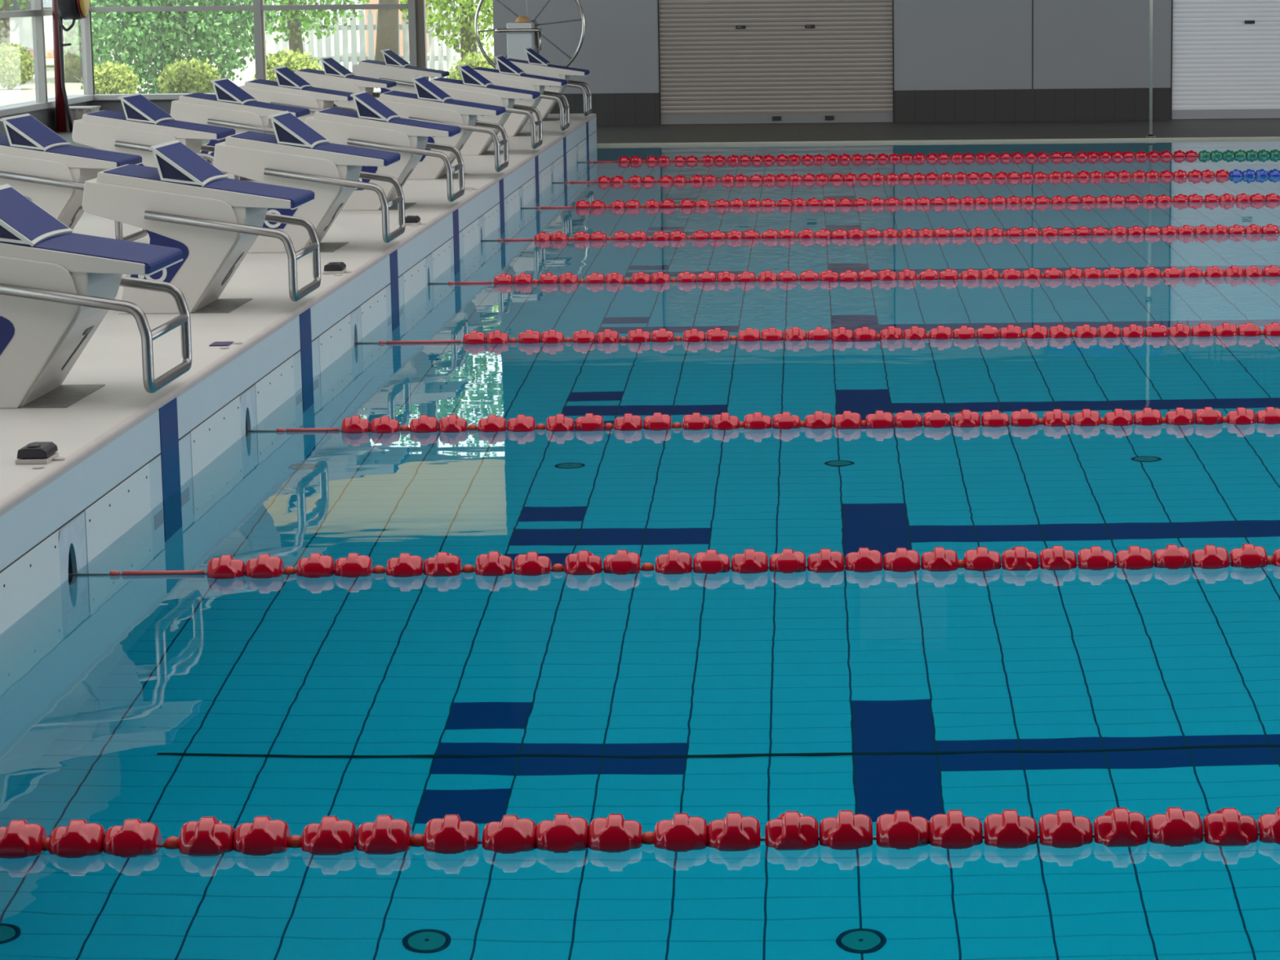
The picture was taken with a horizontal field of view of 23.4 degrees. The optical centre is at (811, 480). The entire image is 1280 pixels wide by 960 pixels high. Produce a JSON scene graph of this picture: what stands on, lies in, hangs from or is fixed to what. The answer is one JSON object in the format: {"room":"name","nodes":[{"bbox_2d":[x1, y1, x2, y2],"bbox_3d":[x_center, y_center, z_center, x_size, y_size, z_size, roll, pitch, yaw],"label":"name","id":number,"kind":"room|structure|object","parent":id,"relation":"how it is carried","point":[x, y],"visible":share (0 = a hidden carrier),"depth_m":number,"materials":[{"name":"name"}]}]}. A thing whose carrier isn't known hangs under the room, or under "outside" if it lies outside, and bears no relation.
{"room":"indoor swimming pool","nodes":[
{"label":"indoor swimming pool","id":0,"kind":"room"},
{"bbox_2d":[0,101,89,136],"bbox_3d":[-7.690,-0.614,13.566,0.200,0.560,39.000,-1,9,0],"label":"wall","id":1,"kind":"structure","parent":0,"point":[46,117],"depth_m":30.68,"materials":[{"name":"grey"}]},
{"bbox_2d":[0,0,94,102],"bbox_3d":[-7.610,-2.555,13.175,0.100,3.285,38.855,-1,9,0],"label":"window","id":2,"kind":"structure","parent":1,"relation":"in","point":[37,11],"depth_m":30.45,"materials":[{"name":"grey metal"}]},
{"bbox_2d":[88,99,177,115],"bbox_3d":[-5.245,-3.772,32.712,4.755,0.560,0.200,-1,9,0],"label":"wall","id":3,"kind":"structure","parent":0,"point":[165,104],"depth_m":32.58,"materials":[{"name":"grey"}]},
{"bbox_2d":[93,91,380,100],"bbox_3d":[-5.248,-4.070,32.627,4.755,0.055,0.270,-1,9,0],"label":"sill","id":4,"kind":"structure","parent":3,"relation":"on","point":[172,95],"depth_m":32.50,"materials":[{"name":"grey"}]},
{"bbox_2d":[84,0,427,94],"bbox_3d":[-5.414,-5.701,32.325,4.455,3.305,0.180,-1,9,0],"label":"window","id":5,"kind":"structure","parent":3,"relation":"in","point":[416,8],"depth_m":32.39,"materials":[{"name":"grey metal"}]},
{"bbox_2d":[0,113,596,635],"bbox_3d":[-3.111,-0.394,15.305,2.454,1.712,24.895,-1,9,0],"label":"pool deck","id":6,"kind":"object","parent":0,"point":[126,448],"visible":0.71,"depth_m":10.28,"materials":[{"name":"tile"}]},
{"bbox_2d":[15,441,65,469],"bbox_3d":[-1.950,-0.066,7.783,0.109,0.046,0.203,-1,9,0],"label":"box","id":7,"kind":"object","parent":6,"relation":"on","point":[36,452],"visible":1,"depth_m":7.77,"materials":[{"name":"grey plastic"}]},
{"bbox_2d":[0,113,147,241],"bbox_3d":[-3.445,-1.339,13.916,0.775,0.607,0.575,-1,9,0],"label":"starting block","id":8,"kind":"object","parent":6,"relation":"on","point":[36,162],"visible":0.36,"depth_m":13.67,"materials":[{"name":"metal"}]},
{"bbox_2d":[0,183,191,408],"bbox_3d":[-2.254,-0.543,8.982,0.775,0.607,0.575,-1,9,0],"label":"starting block","id":9,"kind":"object","parent":6,"relation":"on","point":[58,285],"visible":1,"depth_m":8.76,"materials":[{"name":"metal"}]},
{"bbox_2d":[71,93,239,179],"bbox_3d":[-3.478,-1.742,16.384,0.775,0.607,0.575,-1,9,0],"label":"starting block","id":10,"kind":"object","parent":6,"relation":"on","point":[143,125],"visible":0.41,"depth_m":16.13,"materials":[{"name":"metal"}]},
{"bbox_2d":[82,139,320,314],"bbox_3d":[-2.258,-0.947,11.449,0.775,0.607,0.575,-1,9,0],"label":"starting block","id":11,"kind":"object","parent":6,"relation":"on","point":[186,203],"visible":0.86,"depth_m":11.21,"materials":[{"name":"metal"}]},
{"bbox_2d":[208,341,242,349],"bbox_3d":[-1.949,-0.448,10.243,0.099,0.006,0.183,-1,9,0],"label":"socket","id":12,"kind":"object","parent":6,"relation":"on","point":[224,344],"visible":1,"depth_m":10.27,"materials":[{"name":"blue"}]},
{"bbox_2d":[169,77,310,181],"bbox_3d":[-3.478,-2.146,18.851,0.775,0.607,0.575,-1,9,0],"label":"starting block","id":13,"kind":"object","parent":6,"relation":"on","point":[232,107],"visible":0.37,"depth_m":18.59,"materials":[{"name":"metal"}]},
{"bbox_2d":[239,66,356,123],"bbox_3d":[-3.536,-2.549,21.318,0.775,0.607,0.575,-1,9,0],"label":"starting block","id":14,"kind":"object","parent":6,"relation":"on","point":[290,89],"visible":0.29,"depth_m":21.06,"materials":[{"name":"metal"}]},
{"bbox_2d":[213,111,404,253],"bbox_3d":[-2.262,-1.351,13.916,0.775,0.607,0.575,-1,9,0],"label":"starting block","id":15,"kind":"object","parent":6,"relation":"on","point":[296,156],"visible":0.79,"depth_m":13.67,"materials":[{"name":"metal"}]},
{"bbox_2d":[322,262,351,275],"bbox_3d":[-1.958,-0.873,12.717,0.109,0.046,0.203,-1,9,0],"label":"box","id":16,"kind":"object","parent":6,"relation":"on","point":[337,268],"visible":1,"depth_m":12.70,"materials":[{"name":"grey plastic"}]},
{"bbox_2d":[294,56,396,110],"bbox_3d":[-3.608,-2.952,23.785,0.775,0.607,0.575,-1,9,0],"label":"starting block","id":17,"kind":"object","parent":6,"relation":"on","point":[335,76],"visible":0.24,"depth_m":23.53,"materials":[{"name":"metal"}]},
{"bbox_2d":[305,90,464,210],"bbox_3d":[-2.266,-1.754,16.384,0.775,0.607,0.575,-1,9,0],"label":"starting block","id":18,"kind":"object","parent":6,"relation":"on","point":[373,126],"visible":0.81,"depth_m":16.14,"materials":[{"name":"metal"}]},
{"bbox_2d":[351,48,449,93],"bbox_3d":[-3.486,-3.357,26.252,0.775,0.607,0.575,-1,9,0],"label":"starting block","id":19,"kind":"object","parent":6,"relation":"on","point":[394,68],"visible":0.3,"depth_m":25.99,"materials":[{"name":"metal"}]},
{"bbox_2d":[404,215,425,226],"bbox_3d":[-1.962,-1.277,15.184,0.109,0.046,0.203,-1,9,0],"label":"box","id":20,"kind":"object","parent":6,"relation":"on","point":[413,220],"visible":0.81,"depth_m":15.16,"materials":[{"name":"grey plastic"}]},
{"bbox_2d":[375,75,508,179],"bbox_3d":[-2.270,-2.158,18.851,0.775,0.607,0.575,-1,9,0],"label":"starting block","id":21,"kind":"object","parent":6,"relation":"on","point":[430,104],"visible":0.67,"depth_m":18.60,"materials":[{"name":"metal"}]},
{"bbox_2d":[464,187,478,191],"bbox_3d":[-1.964,-1.661,17.647,0.104,0.010,0.188,-1,9,0],"label":"socket","id":22,"kind":"object","parent":6,"relation":"on","point":[465,188],"visible":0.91,"depth_m":17.63,"materials":[{"name":"grey plastic"}]},
{"bbox_2d":[430,64,542,155],"bbox_3d":[-2.274,-2.562,21.318,0.775,0.607,0.575,-1,9,0],"label":"starting block","id":23,"kind":"object","parent":6,"relation":"on","point":[474,87],"visible":0.66,"depth_m":21.07,"materials":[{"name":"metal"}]},
{"bbox_2d":[472,54,569,136],"bbox_3d":[-2.279,-2.966,23.785,0.775,0.607,0.575,-1,9,0],"label":"starting block","id":24,"kind":"object","parent":6,"relation":"on","point":[508,74],"visible":0.59,"depth_m":23.55,"materials":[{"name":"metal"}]},
{"bbox_2d":[495,47,591,121],"bbox_3d":[-2.283,-3.369,26.252,0.775,0.607,0.575,-1,9,0],"label":"starting block","id":25,"kind":"object","parent":6,"relation":"on","point":[536,64],"visible":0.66,"depth_m":26.01,"materials":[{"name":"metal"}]},
{"bbox_2d":[53,118,1279,148],"bbox_3d":[15.132,-3.449,30.227,45.900,0.319,5.274,-1,9,0],"label":"floor","id":26,"kind":"structure","parent":0,"point":[1193,127],"depth_m":29.20,"materials":[{"name":"tile"}]},
{"bbox_2d":[52,0,89,132],"bbox_3d":[-7.368,-4.408,30.608,0.351,1.902,0.540,-1,9,0],"label":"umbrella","id":27,"kind":"object","parent":26,"relation":"on","point":[73,10],"visible":1,"depth_m":30.60,"materials":[{"name":"red paint"}]},
{"bbox_2d":[53,106,100,131],"bbox_3d":[-7.371,-3.640,31.083,0.400,0.231,0.490,-1,9,0],"label":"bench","id":28,"kind":"structure","parent":26,"relation":"on","point":[76,112],"depth_m":30.85,"materials":[{"name":"grey"}]},
{"bbox_2d":[0,94,93,116],"bbox_3d":[-7.663,-0.899,13.383,0.260,0.060,38.730,-1,9,0],"label":"sill","id":29,"kind":"structure","parent":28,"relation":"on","point":[19,108],"depth_m":30.25,"materials":[{"name":"grey"}]},
{"bbox_2d":[494,16,542,61],"bbox_3d":[-2.750,-3.804,29.057,0.419,1.115,0.353,-1,9,0],"label":"pedestal","id":30,"kind":"object","parent":26,"relation":"on","point":[520,33],"visible":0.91,"depth_m":28.88,"materials":[{"name":"grey paint"}]},
{"bbox_2d":[474,0,585,68],"bbox_3d":[-2.701,-4.142,29.772,1.063,1.544,0.409,-1,9,0],"label":"reel","id":31,"kind":"object","parent":26,"relation":"on","point":[583,22],"visible":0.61,"depth_m":29.58,"materials":[{"name":"silver metal"}]},
{"bbox_2d":[1145,0,1155,137],"bbox_3d":[3.027,-4.355,27.468,0.100,2.598,0.100,-1,9,0],"label":"flag pole","id":32,"kind":"object","parent":26,"relation":"on","point":[1150,135],"visible":1,"depth_m":27.57,"materials":[{"name":"beige"}]},
{"bbox_2d":[492,0,1171,93],"bbox_3d":[17.446,-4.844,30.902,41.245,2.171,0.300,-1,9,0],"label":"wall","id":33,"kind":"structure","parent":0,"point":[939,44],"depth_m":30.80,"materials":[{"name":"grey paint"}]},
{"bbox_2d":[657,0,894,124],"bbox_3d":[-0.359,-4.645,30.781,2.352,2.171,0.064,-1,9,0],"label":"door","id":34,"kind":"structure","parent":33,"relation":"in","point":[721,61],"depth_m":30.86,"materials":[{"name":"metal"}]},
{"bbox_2d":[549,87,1170,125],"bbox_3d":[17.455,-3.931,31.045,41.245,0.321,0.312,-1,9,0],"label":"baseboard","id":35,"kind":"structure","parent":33,"relation":"attached to","point":[1080,104],"depth_m":30.89,"materials":[{"name":"grey tile"}]},
{"bbox_2d":[1031,0,1033,88],"bbox_3d":[2.201,-4.824,30.726,0.010,1.850,0.004,-1,9,0],"label":"joint","id":36,"kind":"object","parent":33,"relation":"attached to","point":[1032,0],"visible":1,"depth_m":30.81,"materials":[{"name":"grey"}]},
{"bbox_2d":[1170,0,1279,119],"bbox_3d":[4.762,-4.697,30.781,2.354,2.171,0.064,-1,9,0],"label":"door","id":37,"kind":"structure","parent":33,"relation":"in","point":[1225,64],"depth_m":30.87,"materials":[{"name":"grey metal"}]},
{"bbox_3d":[9.150,-1.642,27.973,30.500,2.999,0.300,-1,9,0],"label":"wall","id":38,"kind":"structure","parent":0,"visible":0},
{"bbox_2d":[596,136,1279,146],"bbox_3d":[8.987,-2.960,27.611,30.200,0.321,0.037,-1,9,0],"label":"coping","id":39,"kind":"object","parent":38,"relation":"attached to","point":[1257,137],"depth_m":27.57},
{"label":"outside","id":40,"kind":"structure","parent":0,"visible":0},
{"bbox_2d":[0,17,493,106],"bbox_3d":[-11.932,-4.673,39.748,140.000,0.400,160.000,-1,9,0],"label":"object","id":41,"kind":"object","parent":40,"point":[25,93],"depth_m":51.29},
{"bbox_2d":[0,41,34,89],"bbox_3d":[-11.349,-5.850,43.603,0.819,0.677,0.848,-1,9,0],"label":"shrub","id":42,"kind":"object","parent":41,"relation":"on","point":[15,64],"visible":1,"depth_m":43.43,"materials":[{"name":"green plant"}]},
{"bbox_2d":[0,0,48,57],"bbox_3d":[-13.783,-10.052,52.013,3.652,6.312,3.877,6,12,37],"label":"tree","id":43,"kind":"object","parent":41,"relation":"on","point":[5,6],"visible":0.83,"depth_m":52.33,"materials":[{"name":"green plant"}]},
{"bbox_2d":[9,0,137,61],"bbox_3d":[-13.884,-8.101,55.371,3.888,1.359,1.650,-1,9,0],"label":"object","id":44,"kind":"object","parent":41,"relation":"on","point":[20,28],"visible":0.04,"depth_m":54.61,"materials":[{"name":"white paint"}]},
{"bbox_2d":[63,19,83,82],"bbox_3d":[-11.064,-9.264,46.069,4.261,6.603,3.234,-4,10,-22],"label":"tree","id":45,"kind":"object","parent":41,"relation":"on","point":[73,65],"visible":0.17,"depth_m":46.38,"materials":[{"name":"green plant"}]},
{"bbox_2d":[26,50,127,58],"bbox_3d":[-19.701,-11.494,63.951,10.800,5.400,6.600,-1,9,0],"label":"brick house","id":46,"kind":"structure","parent":41,"relation":"on","point":[49,54],"depth_m":61.41,"materials":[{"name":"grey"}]},
{"bbox_2d":[63,41,125,64],"bbox_3d":[-11.512,-6.764,49.553,1.040,0.550,0.052,-1,9,0],"label":"picket fence","id":47,"kind":"object","parent":41,"relation":"on","point":[64,42],"visible":0.06,"depth_m":49.52,"materials":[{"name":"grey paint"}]},
{"bbox_2d":[73,60,141,93],"bbox_3d":[-8.022,-4.491,35.329,0.625,0.622,0.678,7,12,38],"label":"shrub","id":48,"kind":"object","parent":41,"relation":"on","point":[108,79],"visible":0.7,"depth_m":35.18,"materials":[{"name":"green plant"}]},
{"bbox_2d":[50,0,283,93],"bbox_3d":[-7.921,-6.745,37.452,2.701,4.473,3.425,7,12,39],"label":"tree","id":49,"kind":"object","parent":41,"relation":"on","point":[154,32],"visible":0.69,"depth_m":36.98,"materials":[{"name":"green plant"}]},
{"bbox_2d":[155,57,221,93],"bbox_3d":[-7.066,-4.470,35.025,0.754,0.650,0.719,-1,9,0],"label":"shrub","id":50,"kind":"object","parent":41,"relation":"on","point":[188,78],"visible":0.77,"depth_m":34.85,"materials":[{"name":"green plant"}]},
{"bbox_2d":[251,48,323,81],"bbox_3d":[-6.282,-4.839,37.092,0.883,0.704,0.857,-1,9,0],"label":"shrub","id":51,"kind":"object","parent":41,"relation":"on","point":[283,59],"visible":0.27,"depth_m":36.93,"materials":[{"name":"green plant"}]},
{"bbox_2d":[234,0,369,65],"bbox_3d":[-6.981,-7.696,41.488,3.166,4.917,2.838,7,12,38],"label":"tree","id":52,"kind":"object","parent":41,"relation":"on","point":[295,20],"visible":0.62,"depth_m":41.58,"materials":[{"name":"green plant"}]},
{"bbox_2d":[265,9,479,78],"bbox_3d":[-6.620,-6.575,46.552,3.250,1.050,0.052,-1,9,0],"label":"picket fence","id":53,"kind":"object","parent":41,"relation":"on","point":[362,27],"visible":0.31,"depth_m":46.53,"materials":[{"name":"grey paint"}]},
{"bbox_2d":[374,0,399,62],"bbox_3d":[-6.337,-8.979,45.679,3.484,6.093,3.203,-1,9,0],"label":"tree","id":54,"kind":"object","parent":41,"relation":"on","point":[387,33],"visible":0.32,"depth_m":45.88,"materials":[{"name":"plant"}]},
{"bbox_2d":[364,0,428,56],"bbox_3d":[-8.230,-10.534,61.087,1.050,4.200,4.400,-1,9,0],"label":"wall","id":55,"kind":"structure","parent":41,"relation":"on","point":[371,2],"depth_m":59.38,"materials":[{"name":"beige brick"}]},
{"bbox_2d":[395,0,493,61],"bbox_3d":[-4.413,-7.465,39.487,3.368,5.049,2.425,7,12,40],"label":"tree","id":56,"kind":"object","parent":41,"relation":"on","point":[466,9],"visible":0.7,"depth_m":39.36,"materials":[{"name":"green plant"}]},
{"bbox_2d":[446,50,494,80],"bbox_3d":[-3.792,-4.569,35.315,0.785,0.679,0.874,-1,9,0],"label":"shrub","id":57,"kind":"object","parent":41,"relation":"on","point":[474,61],"visible":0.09,"depth_m":35.16,"materials":[{"name":"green plant"}]},
{"bbox_3d":[9.187,2.026,15.754,30.500,0.306,25.600,-1,9,0],"label":"floor","id":58,"kind":"structure","parent":0,"visible":0},
{"bbox_2d":[0,138,1279,959],"bbox_3d":[9.021,0.452,15.497,30.300,3.100,25.100,-1,9,0],"label":"pool water","id":59,"kind":"object","parent":58,"relation":"on","point":[169,702],"depth_m":7.29,"materials":[{"name":"blue liquid"}]},
{"bbox_2d":[0,807,1279,855],"bbox_3d":[0.647,0.618,5.377,5.220,0.097,0.091,-1,9,0],"label":"lane rope","id":60,"kind":"object","parent":59,"relation":"on","point":[1117,825],"visible":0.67,"depth_m":5.34,"materials":[{"name":"red plastic"}]},
{"bbox_2d":[68,543,1279,577],"bbox_3d":[0.775,0.213,7.844,5.484,0.097,0.091,-1,9,0],"label":"lane rope","id":61,"kind":"object","parent":59,"relation":"on","point":[1018,557],"visible":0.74,"depth_m":7.81,"materials":[{"name":"red plastic"}]},
{"bbox_2d":[245,406,1279,432],"bbox_3d":[0.961,-0.193,10.311,5.863,0.097,0.091,-1,9,0],"label":"lane rope","id":62,"kind":"object","parent":59,"relation":"on","point":[966,418],"visible":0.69,"depth_m":10.28,"materials":[{"name":"red plastic"}]},
{"bbox_2d":[354,322,1279,343],"bbox_3d":[1.158,-0.599,12.779,6.266,0.097,0.091,-1,9,0],"label":"lane rope","id":63,"kind":"object","parent":59,"relation":"on","point":[1011,331],"visible":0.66,"depth_m":12.74,"materials":[{"name":"red plastic"}]},
{"bbox_2d":[427,265,1279,284],"bbox_3d":[1.332,-1.004,15.246,6.622,0.097,0.091,-1,9,0],"label":"lane rope","id":64,"kind":"object","parent":59,"relation":"on","point":[1233,271],"visible":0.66,"depth_m":15.21,"materials":[{"name":"red plastic"}]},
{"bbox_2d":[480,223,1279,240],"bbox_3d":[1.518,-1.410,17.713,7.001,0.097,0.091,-1,9,0],"label":"lane rope","id":65,"kind":"object","parent":59,"relation":"on","point":[1252,228],"visible":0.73,"depth_m":17.68,"materials":[{"name":"red plastic"}]},
{"bbox_2d":[520,193,1279,208],"bbox_3d":[1.703,-1.815,20.180,7.380,0.097,0.091,-1,9,0],"label":"lane rope","id":66,"kind":"object","parent":59,"relation":"on","point":[1211,197],"visible":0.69,"depth_m":20.14,"materials":[{"name":"red plastic"}]},
{"bbox_2d":[551,168,1279,182],"bbox_3d":[1.898,-2.221,22.647,7.778,0.097,0.091,-1,9,0],"label":"lane rope","id":67,"kind":"object","parent":59,"relation":"on","point":[1248,172],"visible":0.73,"depth_m":22.61,"materials":[{"name":"red plastic"}]},
{"bbox_2d":[577,149,1279,162],"bbox_3d":[2.074,-2.626,25.114,8.139,0.097,0.091,-1,9,0],"label":"lane rope","id":68,"kind":"object","parent":59,"relation":"on","point":[1068,154],"visible":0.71,"depth_m":25.08,"materials":[{"name":"red plastic"}]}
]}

